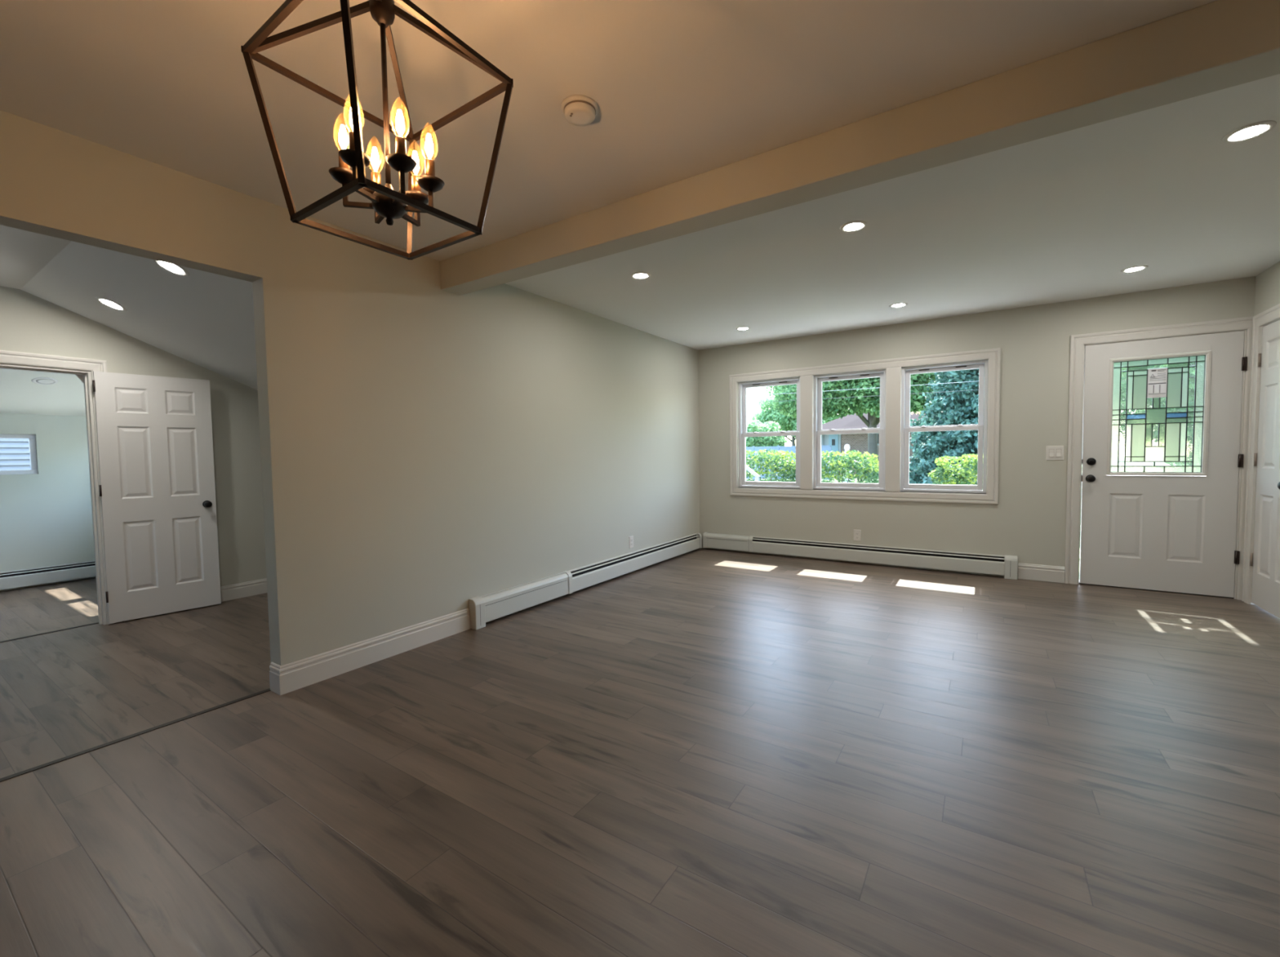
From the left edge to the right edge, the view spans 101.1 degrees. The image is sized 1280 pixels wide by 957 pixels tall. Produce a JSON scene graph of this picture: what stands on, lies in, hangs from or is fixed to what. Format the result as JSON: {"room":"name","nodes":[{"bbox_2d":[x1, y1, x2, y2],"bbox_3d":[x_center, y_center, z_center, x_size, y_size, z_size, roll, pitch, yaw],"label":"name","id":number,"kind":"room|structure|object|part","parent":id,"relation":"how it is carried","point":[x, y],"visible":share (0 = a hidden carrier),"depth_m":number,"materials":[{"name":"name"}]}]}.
{"room":"empty living room","nodes":[
{"label":"empty living room","id":0,"kind":"room"},
{"bbox_2d":[0,368,85,416],"bbox_3d":[-6.423,-1.034,3.548,2.509,0.978,5.100,1,3,33],"label":"ceiling","id":1,"kind":"structure","parent":0,"point":[19,394],"depth_m":5.32,"materials":[{"name":"white paint"}]},
{"bbox_2d":[31,377,57,384],"bbox_3d":[-5.795,-0.948,5.133,0.164,0.059,0.174,1,3,33],"label":"recessed light","id":2,"kind":"object","parent":1,"relation":"in","point":[40,380],"visible":1,"depth_m":5.12,"materials":[{"name":"white paint"}]},
{"bbox_2d":[0,413,96,591],"bbox_3d":[-7.432,0.302,4.222,0.120,1.861,5.000,1,3,33],"label":"wall","id":3,"kind":"structure","parent":0,"point":[46,516],"depth_m":5.70,"materials":[{"name":"white paint"}]},
{"bbox_2d":[0,433,38,474],"bbox_3d":[-6.697,-0.242,5.325,0.040,0.422,0.798,1,3,33],"label":"window","id":4,"kind":"structure","parent":3,"relation":"in","point":[32,437],"depth_m":5.61,"materials":[{"name":"white plastic"}]},
{"bbox_2d":[0,560,96,589],"bbox_3d":[-6.834,1.086,4.982,0.071,0.206,3.050,1,3,33],"label":"baseboard heater","id":5,"kind":"object","parent":3,"relation":"attached to","point":[43,575],"visible":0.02,"depth_m":5.66,"materials":[{"name":"white metal"}]},
{"bbox_3d":[-6.853,1.079,4.994,0.025,0.180,3.050,1,3,33],"label":"panel","id":6,"kind":"part","parent":5,"relation":"part of","materials":[{"name":"white metal"}]},
{"bbox_2d":[0,224,257,390],"bbox_3d":[-3.811,-0.959,2.384,2.886,0.982,6.000,1,3,33],"label":"ceiling","id":7,"kind":"structure","parent":0,"point":[205,319],"depth_m":3.59,"materials":[{"name":"white paint"}]},
{"bbox_2d":[94,296,127,311],"bbox_3d":[-3.815,-1.260,3.804,0.174,0.067,0.161,1,3,33],"label":"recessed light","id":8,"kind":"object","parent":7,"relation":"in","point":[109,303],"visible":1,"depth_m":3.79,"materials":[{"name":"white plastic"}]},
{"bbox_2d":[153,259,190,276],"bbox_3d":[-2.757,-1.246,3.102,0.174,0.067,0.161,1,3,33],"label":"recessed light","id":9,"kind":"object","parent":7,"relation":"in","point":[175,268],"visible":0.77,"depth_m":3.11,"materials":[{"name":"white plastic"}]},
{"bbox_2d":[0,285,266,621],"bbox_3d":[-5.061,-0.064,3.251,0.124,2.616,6.000,1,3,33],"label":"wall","id":10,"kind":"structure","parent":0,"point":[31,323],"depth_m":4.88,"materials":[{"name":"grey paint"}]},
{"bbox_2d":[0,622,98,642],"bbox_3d":[-4.635,1.201,4.036,0.030,0.006,0.760,1,3,33],"label":"trim","id":11,"kind":"structure","parent":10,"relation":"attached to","point":[96,622],"depth_m":4.09,"materials":[{"name":"wood"}]},
{"bbox_2d":[0,350,221,624],"bbox_3d":[-4.377,0.122,4.205,0.236,2.134,1.553,1,3,40],"label":"door","id":12,"kind":"structure","parent":10,"relation":"in","point":[153,443],"depth_m":4.43,"materials":[{"name":"white paint"}]},
{"bbox_3d":[-4.540,0.138,3.922,0.020,2.134,0.913,1,3,33],"label":"casing","id":13,"kind":"part","parent":12,"relation":"part of","materials":[{"name":"white paint"}]},
{"bbox_3d":[-3.857,0.229,4.704,0.068,0.064,0.064,1,4,40],"label":"knob","id":14,"kind":"part","parent":12,"relation":"part of","materials":[{"name":"black metal"}]},
{"bbox_2d":[124,577,267,621],"bbox_3d":[-3.837,1.073,5.028,0.015,0.142,1.598,1,3,33],"label":"baseboard","id":15,"kind":"structure","parent":10,"relation":"attached to","point":[230,592],"depth_m":5.06,"materials":[{"name":"white paint"}]},
{"bbox_2d":[0,577,271,777],"bbox_3d":[-4.867,1.295,3.200,5.487,0.100,6.000,1,3,33],"label":"floor","id":16,"kind":"structure","parent":0,"point":[64,693],"depth_m":3.39,"materials":[{"name":"wood"}]},
{"bbox_2d":[0,110,699,666],"bbox_3d":[-1.751,-0.143,2.817,0.114,2.438,8.900,1,3,33],"label":"wall","id":17,"kind":"structure","parent":0,"point":[427,450],"depth_m":3.16,"materials":[{"name":"grey paint"}]},
{"bbox_2d":[269,608,470,695],"bbox_3d":[-1.530,0.987,3.155,0.113,0.142,1.167,1,3,33],"label":"baseboard","id":18,"kind":"structure","parent":17,"relation":"attached to","point":[288,677],"depth_m":2.98,"materials":[{"name":"white paint"}]},
{"bbox_2d":[468,532,702,629],"bbox_3d":[-0.209,0.848,5.033,0.071,0.206,3.427,1,3,33],"label":"baseboard heater","id":19,"kind":"object","parent":17,"relation":"attached to","point":[483,609],"visible":1,"depth_m":4.38,"materials":[{"name":"white metal"}]},
{"bbox_3d":[-0.223,0.840,5.055,0.025,0.180,3.400,1,3,33],"label":"panel","id":20,"kind":"part","parent":19,"relation":"part of","materials":[{"name":"white metal"}]},
{"bbox_2d":[629,535,633,548],"bbox_3d":[-0.085,0.638,5.278,0.009,0.120,0.074,1,3,33],"label":"wall outlet","id":21,"kind":"object","parent":17,"relation":"attached to","point":[631,538],"visible":1,"depth_m":5.27,"materials":[{"name":"white plastic"}]},
{"bbox_2d":[0,547,1279,956],"bbox_3d":[0.292,1.176,1.587,4.912,0.140,8.950,1,3,33],"label":"floor","id":22,"kind":"structure","parent":0,"point":[700,752],"depth_m":1.85,"materials":[{"name":"wood"}]},
{"bbox_2d":[0,688,271,782],"bbox_3d":[-2.419,1.197,1.912,0.028,0.142,1.930,1,3,33],"label":"trim","id":23,"kind":"structure","parent":22,"relation":"on","point":[66,757],"depth_m":2.25,"materials":[{"name":"wood"}]},
{"bbox_2d":[0,0,1279,350],"bbox_3d":[0.285,-1.392,1.513,4.914,0.120,9.060,1,3,33],"label":"ceiling","id":24,"kind":"structure","parent":0,"point":[682,90],"depth_m":2.06,"materials":[{"name":"white paint"}]},
{"bbox_2d":[240,0,513,259],"bbox_3d":[-0.560,-0.929,1.153,0.401,0.746,0.401,1,3,33],"label":"chandelier","id":25,"kind":"object","parent":24,"relation":"hanging from","point":[387,202],"visible":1,"depth_m":1.14,"materials":[{"name":"black metal"}]},
{"bbox_3d":[-0.616,-0.622,1.154,0.062,0.054,0.009,-1,3,-12],"label":"arm","id":26,"kind":"part","parent":25,"relation":"part of","materials":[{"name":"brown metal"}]},
{"bbox_3d":[-0.575,-0.620,1.109,0.009,0.054,0.062,0,3,18],"label":"arm","id":27,"kind":"part","parent":25,"relation":"part of","materials":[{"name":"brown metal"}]},
{"bbox_3d":[-0.597,-0.625,1.212,0.009,0.054,0.062,-3,4,-42],"label":"arm","id":28,"kind":"part","parent":25,"relation":"part of","materials":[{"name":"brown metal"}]},
{"bbox_3d":[-0.559,-0.807,1.158,0.011,0.375,0.011,1,3,33],"label":"stem","id":29,"kind":"part","parent":25,"relation":"part of","materials":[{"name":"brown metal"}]},
{"bbox_3d":[-0.515,-0.622,1.121,0.009,0.054,0.062,-3,4,-42],"label":"arm","id":30,"kind":"part","parent":25,"relation":"part of","materials":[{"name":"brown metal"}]},
{"bbox_3d":[-0.537,-0.626,1.225,0.009,0.054,0.062,0,3,18],"label":"arm","id":31,"kind":"part","parent":25,"relation":"part of","materials":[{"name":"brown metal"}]},
{"bbox_3d":[-0.496,-0.625,1.179,0.062,0.054,0.009,-1,3,-12],"label":"arm","id":32,"kind":"part","parent":25,"relation":"part of","materials":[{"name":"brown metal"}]},
{"bbox_2d":[561,94,598,125],"bbox_3d":[-0.218,-1.323,1.907,0.132,0.041,0.132,1,3,33],"label":"smoke detector","id":33,"kind":"object","parent":24,"relation":"attached to","point":[578,109],"visible":1,"depth_m":1.88,"materials":[{"name":"white plastic"}]},
{"bbox_2d":[630,271,650,279],"bbox_3d":[0.005,-1.427,3.715,0.144,0.007,0.144,1,3,33],"label":"recessed light","id":34,"kind":"object","parent":24,"relation":"in","point":[637,275],"visible":1,"depth_m":3.71,"materials":[{"name":"white plastic"}]},
{"bbox_2d":[735,326,750,330],"bbox_3d":[1.045,-1.519,5.344,0.144,0.007,0.144,1,3,33],"label":"recessed light","id":35,"kind":"object","parent":24,"relation":"in","point":[740,328],"visible":1,"depth_m":5.34,"materials":[{"name":"white plastic"}]},
{"bbox_2d":[840,220,867,231],"bbox_3d":[1.195,-1.409,2.950,0.144,0.007,0.144,1,3,33],"label":"recessed light","id":36,"kind":"object","parent":24,"relation":"in","point":[851,226],"visible":1,"depth_m":2.94,"materials":[{"name":"white plastic"}]},
{"bbox_2d":[440,0,1279,295],"bbox_3d":[0.691,-1.278,2.194,4.625,0.182,0.153,1,3,33],"label":"ceiling beam","id":37,"kind":"structure","parent":24,"relation":"attached to","point":[1218,45],"depth_m":1.88,"materials":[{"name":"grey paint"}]},
{"bbox_2d":[888,302,907,307],"bbox_3d":[2.238,-1.499,4.565,0.144,0.007,0.144,1,3,33],"label":"recessed light","id":38,"kind":"object","parent":24,"relation":"in","point":[896,304],"visible":1,"depth_m":4.55,"materials":[{"name":"white plastic"}]},
{"bbox_2d":[1120,265,1148,272],"bbox_3d":[3.492,-1.478,3.724,0.144,0.007,0.144,1,3,33],"label":"recessed light","id":39,"kind":"object","parent":24,"relation":"in","point":[1134,268],"visible":1,"depth_m":3.72,"materials":[{"name":"white plastic"}]},
{"bbox_2d":[1222,120,1276,142],"bbox_3d":[2.440,-1.387,2.114,0.144,0.007,0.144,1,3,33],"label":"recessed light","id":40,"kind":"object","parent":24,"relation":"in","point":[1253,130],"visible":1,"depth_m":2.10,"materials":[{"name":"white plastic"}]},
{"bbox_2d":[697,275,1255,599],"bbox_3d":[2.734,-0.324,5.294,4.914,2.438,0.160,1,3,33],"label":"wall","id":41,"kind":"structure","parent":0,"point":[1028,521],"depth_m":4.90,"materials":[{"name":"grey paint"}]},
{"bbox_2d":[853,528,861,541],"bbox_3d":[2.283,0.598,5.540,0.074,0.120,0.009,1,3,33],"label":"wall outlet","id":42,"kind":"object","parent":41,"relation":"attached to","point":[857,533],"visible":1,"depth_m":5.54,"materials":[{"name":"white plastic"}]},
{"bbox_2d":[702,532,1017,579],"bbox_3d":[2.102,0.787,5.630,3.140,0.206,0.071,1,3,33],"label":"baseboard heater","id":43,"kind":"object","parent":41,"relation":"attached to","point":[1006,566],"visible":1,"depth_m":5.42,"materials":[{"name":"white metal"}]},
{"bbox_3d":[2.108,0.779,5.653,3.124,0.180,0.025,1,3,33],"label":"panel","id":44,"kind":"part","parent":43,"relation":"part of","materials":[{"name":"white metal"}]},
{"bbox_2d":[728,347,1000,504],"bbox_3d":[2.216,-0.496,5.605,2.647,1.424,0.170,1,3,33],"label":"window","id":45,"kind":"structure","parent":41,"relation":"in","point":[895,428],"depth_m":5.38,"materials":[{"name":"white paint"}]},
{"bbox_3d":[1.513,-0.511,6.093,0.740,1.238,0.120,1,3,33],"label":"frame","id":46,"kind":"part","parent":45,"relation":"part of","materials":[{"name":"white plastic"}]},
{"bbox_3d":[1.501,-0.222,6.083,0.682,0.612,0.033,1,3,33],"label":"sash","id":47,"kind":"part","parent":45,"relation":"part of","materials":[{"name":"white plastic"}]},
{"bbox_3d":[1.513,-0.804,6.087,0.682,0.602,0.033,1,3,33],"label":"sash","id":48,"kind":"part","parent":45,"relation":"part of","materials":[{"name":"white plastic"}]},
{"bbox_3d":[2.227,-0.210,5.610,0.670,0.612,0.033,1,3,33],"label":"sash","id":49,"kind":"part","parent":45,"relation":"part of","materials":[{"name":"white plastic"}]},
{"bbox_3d":[2.238,-0.499,5.620,0.728,1.238,0.120,1,3,33],"label":"frame","id":50,"kind":"part","parent":45,"relation":"part of","materials":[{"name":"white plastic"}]},
{"bbox_3d":[2.239,-0.792,5.614,0.670,0.602,0.033,1,3,33],"label":"sash","id":51,"kind":"part","parent":45,"relation":"part of","materials":[{"name":"white plastic"}]},
{"bbox_3d":[2.230,0.126,5.637,2.460,0.008,0.140,1,3,33],"label":"sill","id":52,"kind":"part","parent":45,"relation":"part of","materials":[{"name":"white paint"}]},
{"bbox_3d":[2.948,-0.198,5.140,0.664,0.612,0.033,1,3,33],"label":"sash","id":53,"kind":"part","parent":45,"relation":"part of","materials":[{"name":"white plastic"}]},
{"bbox_3d":[2.959,-0.487,5.150,0.722,1.238,0.120,1,3,33],"label":"frame","id":54,"kind":"part","parent":45,"relation":"part of","materials":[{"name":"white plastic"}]},
{"bbox_3d":[2.960,-0.780,5.143,0.664,0.602,0.033,1,3,33],"label":"sash","id":55,"kind":"part","parent":45,"relation":"part of","materials":[{"name":"white plastic"}]},
{"bbox_2d":[1017,562,1064,582],"bbox_3d":[3.577,0.841,4.704,0.331,0.142,0.015,1,3,33],"label":"baseboard","id":56,"kind":"structure","parent":41,"relation":"attached to","point":[1025,571],"depth_m":4.70,"materials":[{"name":"white paint"}]},
{"bbox_2d":[1045,445,1064,460],"bbox_3d":[3.631,-0.223,4.610,0.124,0.126,0.014,1,3,33],"label":"light switch","id":57,"kind":"object","parent":41,"relation":"attached to","point":[1053,452],"visible":1,"depth_m":4.61,"materials":[{"name":"white plastic"}]},
{"bbox_2d":[1048,448,1053,456],"bbox_3d":[3.609,-0.223,4.620,0.032,0.066,0.007,1,3,33],"label":"rocker switch","id":58,"kind":"object","parent":57,"relation":"attached to","point":[1051,451],"depth_m":4.62,"materials":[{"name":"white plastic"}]},
{"bbox_2d":[1056,448,1061,456],"bbox_3d":[3.649,-0.223,4.594,0.032,0.066,0.007,1,3,33],"label":"rocker switch","id":59,"kind":"object","parent":57,"relation":"attached to","point":[1058,451],"depth_m":4.59,"materials":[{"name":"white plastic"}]},
{"bbox_2d":[1064,315,1253,599],"bbox_3d":[4.179,-0.150,4.316,1.070,2.142,0.223,1,3,33],"label":"door","id":60,"kind":"structure","parent":41,"relation":"in","point":[1160,528],"depth_m":4.26,"materials":[{"name":"white paint"}]},
{"bbox_3d":[3.821,0.001,4.466,0.064,0.064,0.068,1,3,33],"label":"knob","id":61,"kind":"part","parent":60,"relation":"part of","materials":[{"name":"black metal"}]},
{"bbox_3d":[4.179,-0.490,4.271,0.286,0.706,0.004,1,3,33],"label":"glass pane","id":62,"kind":"part","parent":60,"relation":"part of","materials":[{"name":"green glass"}]},
{"bbox_3d":[4.179,-0.507,4.270,0.359,0.040,0.004,1,3,33],"label":"glass pane","id":63,"kind":"part","parent":60,"relation":"part of","materials":[{"name":"glass"}]},
{"bbox_2d":[1146,367,1167,398],"bbox_3d":[4.170,-0.769,4.250,0.113,0.233,0.003,1,3,33],"label":"paper label","id":64,"kind":"object","parent":60,"relation":"attached to","point":[1157,377],"visible":1,"depth_m":4.25,"materials":[{"name":"white paper"}]},
{"bbox_3d":[4.178,-0.589,4.267,0.359,0.659,0.004,1,3,33],"label":"glass pane","id":65,"kind":"part","parent":60,"relation":"part of","materials":[{"name":"green glass"}]},
{"bbox_3d":[4.179,-0.507,4.270,0.540,0.915,0.004,1,3,33],"label":"glass pane","id":66,"kind":"part","parent":60,"relation":"part of","materials":[{"name":"green glass"}]},
{"bbox_3d":[4.169,-0.506,4.255,0.590,0.965,0.032,1,3,33],"label":"glazing frame","id":67,"kind":"part","parent":60,"relation":"part of","materials":[{"name":"white paint"}]},
{"bbox_2d":[1254,261,1279,315],"bbox_3d":[2.220,-0.079,0.227,0.120,2.438,8.900,1,3,33],"label":"wall","id":68,"kind":"structure","parent":0,"point":[1267,296],"depth_m":3.75,"materials":[{"name":"grey paint"}]},
{"bbox_2d":[1241,303,1279,618],"bbox_3d":[4.377,-0.116,3.599,0.174,2.135,0.820,1,3,33],"label":"door","id":69,"kind":"structure","parent":68,"relation":"in","point":[1261,552],"depth_m":3.78,"materials":[{"name":"white paint"}]},
{"bbox_3d":[-15.511,2.815,-18.305,120.000,0.200,60.460,1,3,33],"label":"ground","id":70,"kind":"structure","parent":0,"visible":0},
{"bbox_2d":[0,438,31,470],"bbox_3d":[-8.818,-0.384,6.763,0.330,3.650,14.000,1,3,33],"label":"wall","id":71,"kind":"structure","parent":70,"relation":"on","point":[14,452],"depth_m":7.10,"materials":[{"name":"grey"}]},
{"label":"outside","id":72,"kind":"structure","parent":0,"visible":0},
{"bbox_2d":[747,365,1191,395],"bbox_3d":[8.450,-3.590,18.262,60.000,0.948,0.014,1,3,33],"label":"power line","id":73,"kind":"object","parent":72,"point":[1189,366],"visible":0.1,"depth_m":18.49,"materials":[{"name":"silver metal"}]},
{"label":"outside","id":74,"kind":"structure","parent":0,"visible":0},
{"bbox_2d":[746,375,1195,403],"bbox_3d":[8.562,-3.339,18.441,60.000,0.948,0.014,1,3,33],"label":"power line","id":75,"kind":"object","parent":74,"point":[1193,375],"visible":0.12,"depth_m":18.73,"materials":[{"name":"black pale wire"}]},
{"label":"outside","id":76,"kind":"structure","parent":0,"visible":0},
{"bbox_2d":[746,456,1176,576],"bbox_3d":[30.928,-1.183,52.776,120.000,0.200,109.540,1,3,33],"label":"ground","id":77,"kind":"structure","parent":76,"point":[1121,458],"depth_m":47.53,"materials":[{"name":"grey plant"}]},
{"bbox_2d":[746,418,787,446],"bbox_3d":[7.499,-2.076,35.705,4.656,3.866,3.424,1,3,33],"label":"bush","id":78,"kind":"object","parent":77,"relation":"on","point":[755,425],"visible":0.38,"depth_m":34.43,"materials":[{"name":"green plant"}]},
{"bbox_2d":[746,447,795,481],"bbox_3d":[2.014,0.347,9.354,1.723,1.774,1.291,1,3,33],"label":"bush","id":79,"kind":"object","parent":77,"relation":"on","point":[778,457],"visible":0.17,"depth_m":8.84,"materials":[{"name":"green plant"}]},
{"bbox_2d":[751,384,825,445],"bbox_3d":[12.482,-4.857,44.066,6.504,8.495,5.227,0,3,14],"label":"broadleaf tree","id":80,"kind":"object","parent":77,"relation":"on","point":[787,424],"visible":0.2,"depth_m":43.43,"materials":[{"name":"green plant"}]},
{"bbox_2d":[746,444,831,479],"bbox_3d":[2.938,-0.993,33.782,18.000,2.000,0.110,1,3,33],"label":"vinyl fence","id":81,"kind":"object","parent":77,"relation":"on","point":[824,447],"visible":0.08,"depth_m":30.41,"materials":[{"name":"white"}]},
{"bbox_2d":[841,444,852,482],"bbox_3d":[5.177,0.041,13.190,0.320,1.800,0.320,1,3,33],"label":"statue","id":82,"kind":"object","parent":77,"relation":"on","point":[846,447],"visible":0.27,"depth_m":13.11,"materials":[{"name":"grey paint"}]},
{"bbox_2d":[821,449,879,483],"bbox_3d":[3.238,0.382,8.497,1.263,1.698,1.152,1,3,33],"label":"bush","id":83,"kind":"object","parent":77,"relation":"on","point":[868,468],"visible":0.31,"depth_m":8.12,"materials":[{"name":"green plant"}]},
{"bbox_2d":[765,372,962,462],"bbox_3d":[12.021,-5.964,27.394,11.650,12.288,7.908,1,3,37],"label":"broadleaf tree","id":84,"kind":"object","parent":77,"relation":"on","point":[831,406],"visible":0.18,"depth_m":26.32,"materials":[{"name":"green plant"}]},
{"bbox_2d":[821,411,933,475],"bbox_3d":[17.319,-2.909,36.631,9.200,5.150,10.250,1,3,33],"label":"brick house","id":85,"kind":"structure","parent":77,"relation":"on","point":[857,442],"depth_m":34.13,"materials":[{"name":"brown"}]},
{"bbox_3d":[12.639,-1.588,34.433,0.600,2.650,0.035,1,3,33],"label":"door","id":86,"kind":"part","parent":85,"relation":"part of","materials":[{"name":"blue paint"}]},
{"bbox_2d":[823,366,1164,422],"bbox_3d":[27.304,-7.998,45.698,31.412,14.195,11.770,1,3,33],"label":"broadleaf tree","id":87,"kind":"object","parent":77,"relation":"on","point":[830,418],"visible":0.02,"depth_m":48.59,"materials":[{"name":"green plant"}]},
{"bbox_2d":[909,366,1083,495],"bbox_3d":[13.160,-3.648,19.169,7.328,10.757,7.547,-1,3,-3],"label":"tree","id":88,"kind":"object","parent":77,"relation":"on","point":[958,406],"visible":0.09,"depth_m":18.91,"materials":[{"name":"green plant"}]},
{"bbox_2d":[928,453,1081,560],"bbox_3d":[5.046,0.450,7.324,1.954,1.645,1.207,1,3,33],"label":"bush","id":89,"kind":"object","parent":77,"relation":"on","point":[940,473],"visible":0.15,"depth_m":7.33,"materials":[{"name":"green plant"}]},
{"bbox_2d":[1119,362,1195,465],"bbox_3d":[25.079,-4.905,20.773,12.741,10.418,6.690,0,3,23],"label":"broadleaf tree","id":90,"kind":"object","parent":77,"relation":"on","point":[1192,370],"visible":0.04,"depth_m":21.28,"materials":[{"name":"green plant"}]},
{"bbox_3d":[2.773,1.260,6.936,15.000,0.020,1.800,1,3,33],"label":"garden path","id":91,"kind":"object","parent":77,"relation":"on","visible":0},
{"bbox_2d":[746,465,759,480],"bbox_3d":[1.564,0.282,8.628,0.830,1.850,0.060,1,3,33],"label":"railing","id":92,"kind":"object","parent":91,"relation":"on","point":[750,470],"visible":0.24,"depth_m":8.42,"materials":[{"name":"grey metal"}]}
]}

